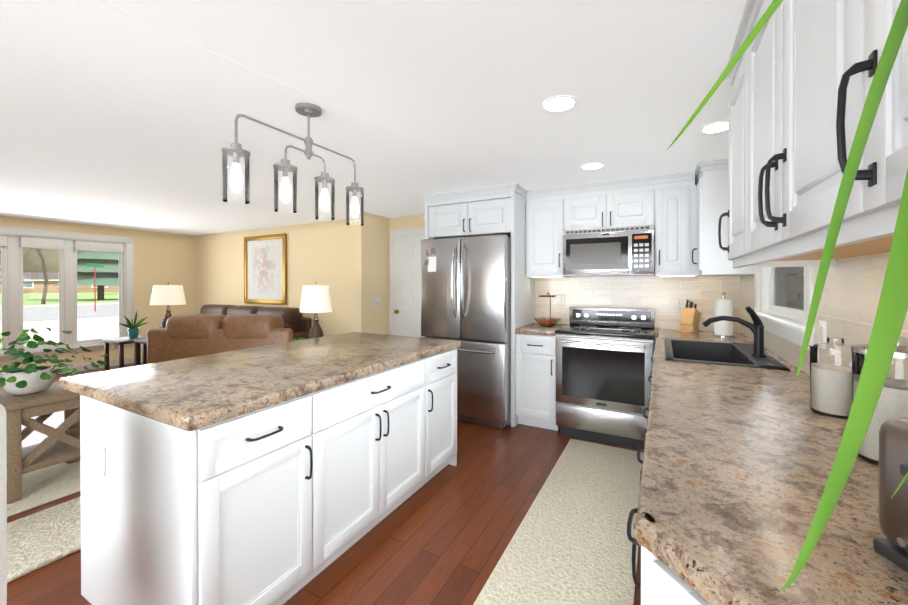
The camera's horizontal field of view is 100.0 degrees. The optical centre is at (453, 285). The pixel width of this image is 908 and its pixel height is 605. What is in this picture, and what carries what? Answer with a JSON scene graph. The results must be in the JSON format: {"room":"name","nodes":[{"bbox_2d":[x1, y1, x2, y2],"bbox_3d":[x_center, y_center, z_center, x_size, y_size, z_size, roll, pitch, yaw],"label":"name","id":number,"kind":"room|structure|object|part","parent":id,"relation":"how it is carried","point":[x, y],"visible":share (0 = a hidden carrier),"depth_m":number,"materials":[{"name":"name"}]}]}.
{"room":"kitchen","nodes":[
{"label":"kitchen","id":0,"kind":"room"},
{"bbox_2d":[0,215,195,373],"bbox_3d":[-6.556,0.187,4.393,0.120,2.250,6.800,0,0,29],"label":"wall","id":1,"kind":"structure","parent":0,"point":[162,258],"depth_m":6.58,"materials":[{"name":"beige paint"}]},
{"bbox_2d":[0,226,133,361],"bbox_3d":[-6.022,0.116,5.311,0.180,1.826,2.554,0,0,29],"label":"window","id":2,"kind":"structure","parent":1,"relation":"in","point":[14,241],"depth_m":5.67,"materials":[{"name":"white wood"}]},
{"bbox_2d":[55,356,141,374],"bbox_3d":[-6.521,1.268,4.321,0.014,0.090,6.699,0,0,29],"label":"baseboard","id":3,"kind":"structure","parent":1,"relation":"attached to","point":[111,363],"depth_m":6.01,"materials":[{"name":"white wood"}]},
{"bbox_2d":[0,362,643,604],"bbox_3d":[-2.787,1.351,2.413,8.600,0.060,7.120,0,0,29],"label":"floor","id":4,"kind":"structure","parent":0,"point":[444,535],"depth_m":2.00,"materials":[{"name":"brown wood"}]},
{"bbox_2d":[0,404,6,604],"bbox_3d":[-1.389,0.835,0.835,0.470,0.985,0.530,0,0,41],"label":"dining chair","id":5,"kind":"object","parent":4,"relation":"on","point":[3,525],"visible":1,"depth_m":0.90,"materials":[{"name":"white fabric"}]},
{"bbox_2d":[7,460,80,516],"bbox_3d":[-3.103,1.316,2.249,1.060,0.011,1.750,0,0,29],"label":"mat","id":6,"kind":"object","parent":4,"relation":"on","point":[49,484],"depth_m":2.49,"materials":[{"name":"beige carpet"}]},
{"bbox_2d":[0,382,79,503],"bbox_3d":[-3.000,1.011,2.135,0.490,0.598,1.490,0,0,29],"label":"console table","id":7,"kind":"object","parent":6,"relation":"on","point":[60,443],"visible":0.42,"depth_m":2.43,"materials":[{"name":"brown wood"}]},
{"bbox_2d":[0,327,108,394],"bbox_3d":[-2.808,0.492,2.531,0.754,0.435,0.784,0,0,29],"label":"potted plant","id":8,"kind":"object","parent":7,"relation":"on","point":[26,380],"visible":1,"depth_m":2.47,"materials":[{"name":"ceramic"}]},
{"bbox_2d":[7,496,80,582],"bbox_3d":[-2.486,1.308,1.355,0.580,0.035,2.750,0,0,29],"label":"shag rug","id":9,"kind":"object","parent":4,"relation":"on","point":[40,539],"depth_m":1.94,"materials":[{"name":"beige carpet"}]},
{"bbox_2d":[102,335,146,370],"bbox_3d":[-4.314,1.009,5.127,0.500,0.600,0.500,0,0,29],"label":"side table","id":10,"kind":"object","parent":4,"relation":"on","point":[120,341],"depth_m":5.02,"materials":[{"name":"brown wood"}]},
{"bbox_2d":[120,312,148,337],"bbox_3d":[-4.322,0.525,5.140,0.311,0.366,0.320,0,0,29],"label":"plant","id":11,"kind":"object","parent":10,"relation":"on","point":[133,331],"visible":1,"depth_m":5.10,"materials":[{"name":"green plant"}]},
{"bbox_2d":[134,282,185,365],"bbox_3d":[-3.728,0.633,4.970,0.540,1.353,0.540,0,0,29],"label":"table lamp","id":12,"kind":"object","parent":4,"relation":"on","point":[168,295],"depth_m":4.85,"materials":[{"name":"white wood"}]},
{"bbox_3d":[-3.728,1.000,4.971,0.540,0.620,0.540,0,0,29],"label":"table lamp on the table","id":13,"kind":"part","parent":12,"relation":"part of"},
{"bbox_2d":[147,314,292,363],"bbox_3d":[-2.458,0.812,4.384,1.580,1.000,0.854,0,0,1],"label":"sofa","id":14,"kind":"object","parent":4,"relation":"on","point":[181,336],"visible":0.4,"depth_m":3.97,"materials":[{"name":"leather"}]},
{"bbox_2d":[159,304,311,339],"bbox_3d":[-3.461,0.821,5.913,2.700,0.970,0.873,0,0,29],"label":"sofa","id":15,"kind":"object","parent":4,"relation":"on","point":[296,322],"visible":0.17,"depth_m":5.66,"materials":[{"name":"leather"}]},
{"bbox_2d":[80,344,460,604],"bbox_3d":[-0.767,0.888,2.194,0.918,0.868,1.804,0,0,29],"label":"kitchen island","id":16,"kind":"object","parent":4,"relation":"on","point":[278,474],"depth_m":1.50,"materials":[{"name":"white painted wood"},{"name":"black metal"}]},
{"bbox_2d":[59,332,460,431],"bbox_3d":[-0.851,0.430,2.242,1.060,0.048,1.840,0,0,29],"label":"island countertop","id":17,"kind":"structure","parent":16,"relation":"on","point":[181,394],"depth_m":1.71,"materials":[{"name":"brown stone"}]},
{"bbox_2d":[421,234,510,428],"bbox_3d":[0.225,0.422,3.942,0.910,1.785,0.846,0,0,29],"label":"fridge","id":18,"kind":"object","parent":4,"relation":"on","point":[466,291],"visible":0.81,"depth_m":3.56,"materials":[{"name":"silver metal"}]},
{"bbox_2d":[515,322,567,430],"bbox_3d":[0.879,0.858,3.720,0.376,0.915,0.669,0,0,29],"label":"base cabinet","id":19,"kind":"object","parent":4,"relation":"on","point":[535,374],"visible":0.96,"depth_m":3.47,"materials":[{"name":"white wood"}]},
{"bbox_2d":[534,292,559,326],"bbox_3d":[0.914,0.233,3.740,0.256,0.333,0.257,0,0,29],"label":"fruit basket","id":20,"kind":"object","parent":19,"relation":"on","point":[550,322],"visible":1,"depth_m":3.72,"materials":[{"name":"brown metal"}]},
{"bbox_2d":[473,439,643,604],"bbox_3d":[0.661,1.316,2.032,0.580,0.014,2.450,0,0,29],"label":"kitchen rug","id":21,"kind":"object","parent":4,"relation":"on","point":[570,543],"visible":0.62,"depth_m":1.96,"materials":[{"name":"beige carpet"}]},
{"bbox_2d":[555,306,654,447],"bbox_3d":[1.362,0.767,3.409,0.768,1.100,0.716,0,0,29],"label":"range","id":22,"kind":"object","parent":4,"relation":"on","point":[604,362],"visible":0.92,"depth_m":3.17,"materials":[{"name":"silver metal"}]},
{"bbox_2d":[627,306,907,604],"bbox_3d":[1.227,0.721,1.701,0.669,1.206,3.881,0,0,29],"label":"countertop","id":23,"kind":"structure","parent":4,"relation":"on","point":[740,447],"depth_m":0.77,"materials":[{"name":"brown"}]},
{"bbox_2d":[676,300,700,332],"bbox_3d":[2.044,0.263,3.315,0.238,0.275,0.110,0,0,-36],"label":"knife block","id":24,"kind":"object","parent":23,"relation":"on","point":[690,319],"visible":1,"depth_m":3.29,"materials":[{"name":"brown wood"}]},
{"bbox_2d":[712,292,734,337],"bbox_3d":[2.130,0.228,3.009,0.150,0.348,0.150,0,0,29],"label":"paper towel","id":25,"kind":"object","parent":23,"relation":"on","point":[723,306],"visible":0.96,"depth_m":2.96,"materials":[{"name":"white paper"}]},
{"bbox_2d":[809,337,851,418],"bbox_3d":[1.226,0.288,1.224,0.122,0.245,0.122,0,0,29],"label":"canister","id":26,"kind":"object","parent":23,"relation":"on","point":[830,389],"visible":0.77,"depth_m":1.20,"materials":[{"name":"white ceramic"},{"name":"metal"}]},
{"bbox_2d":[851,336,907,464],"bbox_3d":[1.035,0.264,0.895,0.143,0.295,0.143,0,0,29],"label":"canister","id":27,"kind":"object","parent":23,"relation":"on","point":[892,401],"visible":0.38,"depth_m":0.88,"materials":[{"name":"white ceramic"}]},
{"bbox_2d":[873,417,907,571],"bbox_3d":[0.711,0.305,0.411,0.205,0.216,0.370,0,0,4],"label":"toaster","id":28,"kind":"object","parent":23,"relation":"on","point":[892,546],"visible":1,"depth_m":0.56,"materials":[{"name":"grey metal"}]},
{"bbox_2d":[667,0,907,590],"bbox_3d":[0.188,0.366,-0.173,0.489,1.932,1.152,0,0,29],"label":"potted plant","id":29,"kind":"object","parent":4,"relation":"on","point":[891,312],"visible":1,"depth_m":0.26,"materials":[{"name":"green plant"}]},
{"bbox_3d":[-1.338,1.005,3.697,0.540,0.620,0.540,0,0,29],"label":"table","id":30,"kind":"object","parent":4,"relation":"on","visible":0},
{"bbox_2d":[292,336,306,340],"bbox_3d":[-1.476,0.595,3.732,0.145,0.199,0.154,0,0,29],"label":"potted plant","id":31,"kind":"object","parent":30,"relation":"on","point":[303,338],"visible":0.1,"depth_m":3.71,"materials":[{"name":"green plant"}]},
{"bbox_2d":[300,282,331,338],"bbox_3d":[-1.338,0.328,3.694,0.300,0.732,0.300,0,0,29],"label":"table lamp","id":32,"kind":"object","parent":30,"relation":"on","point":[315,299],"visible":0.69,"depth_m":3.59,"materials":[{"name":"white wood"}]},
{"bbox_2d":[354,211,388,334],"bbox_3d":[-1.096,0.184,5.105,0.130,2.250,0.564,0,0,29],"label":"wall","id":33,"kind":"structure","parent":0,"point":[371,258],"depth_m":4.99,"materials":[{"name":"beige paint"}]},
{"bbox_2d":[373,298,380,306],"bbox_3d":[-1.027,0.231,5.086,0.008,0.115,0.145,0,0,29],"label":"switch plate","id":34,"kind":"object","parent":33,"relation":"attached to","point":[376,302],"visible":1,"depth_m":5.09,"materials":[{"name":"white plastic"}]},
{"bbox_2d":[0,0,746,234],"bbox_3d":[-2.787,-0.959,2.403,8.600,0.060,7.120,0,0,29],"label":"ceiling","id":35,"kind":"structure","parent":0,"point":[99,126],"depth_m":1.91,"materials":[{"name":"white paint"}]},
{"bbox_2d":[71,0,510,185],"bbox_3d":[0.258,-0.932,3.270,0.160,0.002,5.031,0,0,37],"label":"ridge beam","id":36,"kind":"structure","parent":35,"relation":"attached to","point":[104,16],"depth_m":1.66,"materials":[{"name":"white"}]},
{"bbox_2d":[221,102,363,225],"bbox_3d":[-0.771,-0.645,1.972,0.130,0.562,0.841,0,0,29],"label":"pendant light","id":37,"kind":"object","parent":35,"relation":"hanging from","point":[235,151],"visible":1,"depth_m":1.89,"materials":[{"name":"silver metal"}]},
{"bbox_2d":[542,96,576,111],"bbox_3d":[0.537,-0.924,1.944,0.169,0.005,0.169,0,0,-16],"label":"recessed light","id":38,"kind":"object","parent":35,"relation":"in","point":[558,104],"depth_m":1.93,"materials":[{"name":"white plastic"}]},
{"bbox_2d":[581,163,603,169],"bbox_3d":[1.079,-0.928,2.972,0.169,0.005,0.169,0,0,-16],"label":"recessed light","id":39,"kind":"object","parent":35,"relation":"in","point":[590,166],"depth_m":2.97,"materials":[{"name":"white"}]},
{"bbox_2d":[701,121,727,133],"bbox_3d":[1.546,-0.925,2.232,0.169,0.005,0.169,0,0,-16],"label":"recessed light","id":40,"kind":"object","parent":35,"relation":"in","point":[716,127],"depth_m":2.23,"materials":[{"name":"white"}]},
{"bbox_2d":[389,214,424,334],"bbox_3d":[-0.436,0.184,5.124,1.271,2.250,0.100,0,0,29],"label":"wall","id":41,"kind":"structure","parent":0,"point":[413,221],"depth_m":5.20,"materials":[{"name":"beige paint"}]},
{"bbox_2d":[390,227,424,334],"bbox_3d":[-0.458,0.270,5.065,0.980,2.079,0.020,0,0,29],"label":"door frame","id":42,"kind":"structure","parent":41,"relation":"attached to","point":[407,231],"depth_m":5.26,"materials":[{"name":"white wood"}]},
{"bbox_2d":[394,234,424,336],"bbox_3d":[-0.477,0.310,5.029,0.810,1.980,0.102,0,0,29],"label":"hall door","id":43,"kind":"structure","parent":41,"relation":"in","point":[407,285],"depth_m":5.12,"materials":[{"name":"white wood"}]},
{"bbox_2d":[196,218,658,339],"bbox_3d":[-1.151,0.183,5.388,8.620,2.250,0.320,0,0,29],"label":"wall","id":44,"kind":"structure","parent":0,"point":[321,253],"depth_m":5.87,"materials":[{"name":"beige paint"}]},
{"bbox_2d":[244,233,286,304],"bbox_3d":[-3.107,-0.255,6.247,1.064,1.126,0.035,0,0,29],"label":"framed art","id":45,"kind":"object","parent":44,"relation":"attached to","point":[265,269],"visible":0.98,"depth_m":6.22,"materials":[{"name":"gold metal"}]},
{"bbox_2d":[423,183,534,426],"bbox_3d":[0.289,0.189,4.028,1.016,2.250,0.688,0,0,29],"label":"cabinet","id":46,"kind":"object","parent":44,"relation":"attached to","point":[491,210],"visible":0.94,"depth_m":3.70,"materials":[{"name":"white wood"}]},
{"bbox_2d":[526,191,565,274],"bbox_3d":[0.957,-0.493,3.855,0.378,0.755,0.347,0,0,29],"label":"upper cabinet","id":47,"kind":"object","parent":44,"relation":"attached to","point":[545,214],"depth_m":3.70,"materials":[{"name":"white wood"}]},
{"bbox_2d":[566,183,657,229],"bbox_3d":[1.459,-0.693,3.581,0.764,0.352,0.347,0,0,29],"label":"upper cabinet","id":48,"kind":"object","parent":44,"relation":"attached to","point":[631,204],"depth_m":3.40,"materials":[{"name":"white wood"}]},
{"bbox_2d":[563,225,654,275],"bbox_3d":[1.446,-0.304,3.559,0.756,0.420,0.401,0,0,29],"label":"microwave","id":49,"kind":"object","parent":48,"relation":"attached to","point":[621,251],"visible":1,"depth_m":3.37,"materials":[{"name":"silver metal"}]},
{"bbox_2d":[535,275,738,332],"bbox_3d":[1.606,0.148,3.698,1.860,0.505,0.006,0,0,29],"label":"tile backsplash","id":50,"kind":"structure","parent":44,"relation":"attached to","point":[632,291],"depth_m":3.60,"materials":[{"name":"beige tile"}]},
{"bbox_2d":[558,295,564,305],"bbox_3d":[1.115,0.154,3.956,0.075,0.115,0.008,0,0,29],"label":"electrical outlet plate","id":51,"kind":"object","parent":50,"relation":"attached to","point":[561,298],"depth_m":3.95,"materials":[{"name":"white plastic"}]},
{"bbox_2d":[670,299,678,311],"bbox_3d":[2.011,0.186,3.469,0.075,0.115,0.008,0,0,29],"label":"electrical outlet plate","id":52,"kind":"object","parent":50,"relation":"attached to","point":[674,305],"depth_m":3.47,"materials":[{"name":"white plastic"}]},
{"bbox_2d":[654,175,698,274],"bbox_3d":[1.935,-0.490,3.323,0.320,0.755,0.347,0,0,29],"label":"upper cabinet","id":53,"kind":"object","parent":44,"relation":"attached to","point":[665,205],"depth_m":3.17,"materials":[{"name":"white wood"}]},
{"bbox_2d":[838,252,889,259],"bbox_3d":[0.902,0.205,0.273,0.120,2.250,6.900,0,0,29],"label":"wall","id":54,"kind":"structure","parent":0,"point":[865,256],"depth_m":1.27,"materials":[{"name":"beige tile"}]},
{"bbox_2d":[692,158,753,275],"bbox_3d":[2.133,-0.507,3.060,0.383,0.850,0.618,0,0,29],"label":"upper cabinet","id":55,"kind":"object","parent":54,"relation":"attached to","point":[711,179],"visible":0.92,"depth_m":2.85,"materials":[{"name":"white wood"}]},
{"bbox_2d":[749,266,814,349],"bbox_3d":[1.908,-0.213,2.171,0.170,1.000,1.180,0,0,29],"label":"window","id":56,"kind":"structure","parent":54,"relation":"in","point":[782,299],"depth_m":2.22,"materials":[{"name":"white"}]},
{"bbox_2d":[722,48,858,263],"bbox_3d":[1.225,-0.482,1.356,0.347,0.755,0.484,0,0,29],"label":"upper cabinet","id":57,"kind":"object","parent":54,"relation":"attached to","point":[732,213],"depth_m":1.54,"materials":[{"name":"white wood"}]},
{"bbox_2d":[738,0,894,259],"bbox_3d":[0.939,-0.480,0.831,0.347,0.755,0.968,0,0,29],"label":"upper cabinet","id":58,"kind":"object","parent":54,"relation":"attached to","point":[800,75],"depth_m":0.90,"materials":[{"name":"white wood"}]},
{"bbox_2d":[739,254,907,380],"bbox_3d":[1.251,0.159,1.050,0.006,0.505,4.998,0,0,29],"label":"tile backsplash","id":59,"kind":"structure","parent":54,"relation":"attached to","point":[849,301],"depth_m":1.41,"materials":[{"name":"beige tile"}]},
{"bbox_2d":[819,320,826,349],"bbox_3d":[1.531,0.205,1.581,0.007,0.115,0.075,0,0,29],"label":"electrical outlet plate","id":60,"kind":"object","parent":59,"relation":"attached to","point":[822,324],"depth_m":1.57,"materials":[{"name":"white plastic"}]},
{"bbox_2d":[826,0,907,231],"bbox_3d":[0.653,-0.477,0.305,0.347,0.755,0.484,0,0,29],"label":"upper cabinet","id":61,"kind":"object","parent":54,"relation":"attached to","point":[857,31],"depth_m":0.53,"materials":[{"name":"white wood"}]},
{"label":"outside","id":62,"kind":"structure","parent":0,"visible":0},
{"bbox_2d":[0,292,118,347],"bbox_3d":[-63.814,1.350,68.842,162.060,0.070,220.000,0,0,29],"label":"ground","id":63,"kind":"structure","parent":62,"point":[86,333],"depth_m":18.82,"materials":[{"name":"grey"}]},
{"bbox_2d":[0,246,58,272],"bbox_3d":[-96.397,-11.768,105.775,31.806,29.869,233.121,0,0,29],"label":"tree","id":64,"kind":"object","parent":63,"relation":"on","point":[31,265],"depth_m":84.51,"materials":[{"name":"plant"}]},
{"bbox_2d":[35,248,48,303],"bbox_3d":[-34.813,-4.178,30.608,5.406,11.386,3.850,0,0,29],"label":"bare tree","id":65,"kind":"object","parent":63,"relation":"on","point":[44,294],"depth_m":30.22,"materials":[{"name":"brown plant"}]},
{"bbox_2d":[0,272,118,293],"bbox_3d":[-73.500,-0.538,74.111,13.000,3.700,31.000,0,0,29],"label":"house","id":66,"kind":"structure","parent":63,"relation":"on","point":[34,285],"depth_m":66.83,"materials":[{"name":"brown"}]},
{"bbox_2d":[55,251,118,299],"bbox_3d":[-35.521,-4.414,38.272,6.800,11.760,6.800,0,0,29],"label":"evergreen tree","id":67,"kind":"object","parent":63,"relation":"on","point":[111,263],"depth_m":36.65,"materials":[{"name":"green plant"}]},
{"bbox_2d":[86,263,103,311],"bbox_3d":[-20.870,0.136,22.142,0.060,2.800,0.800,0,0,29],"label":"sign pole","id":68,"kind":"object","parent":63,"relation":"on","point":[95,265],"depth_m":22.14,"materials":[{"name":"brown"}]}
]}

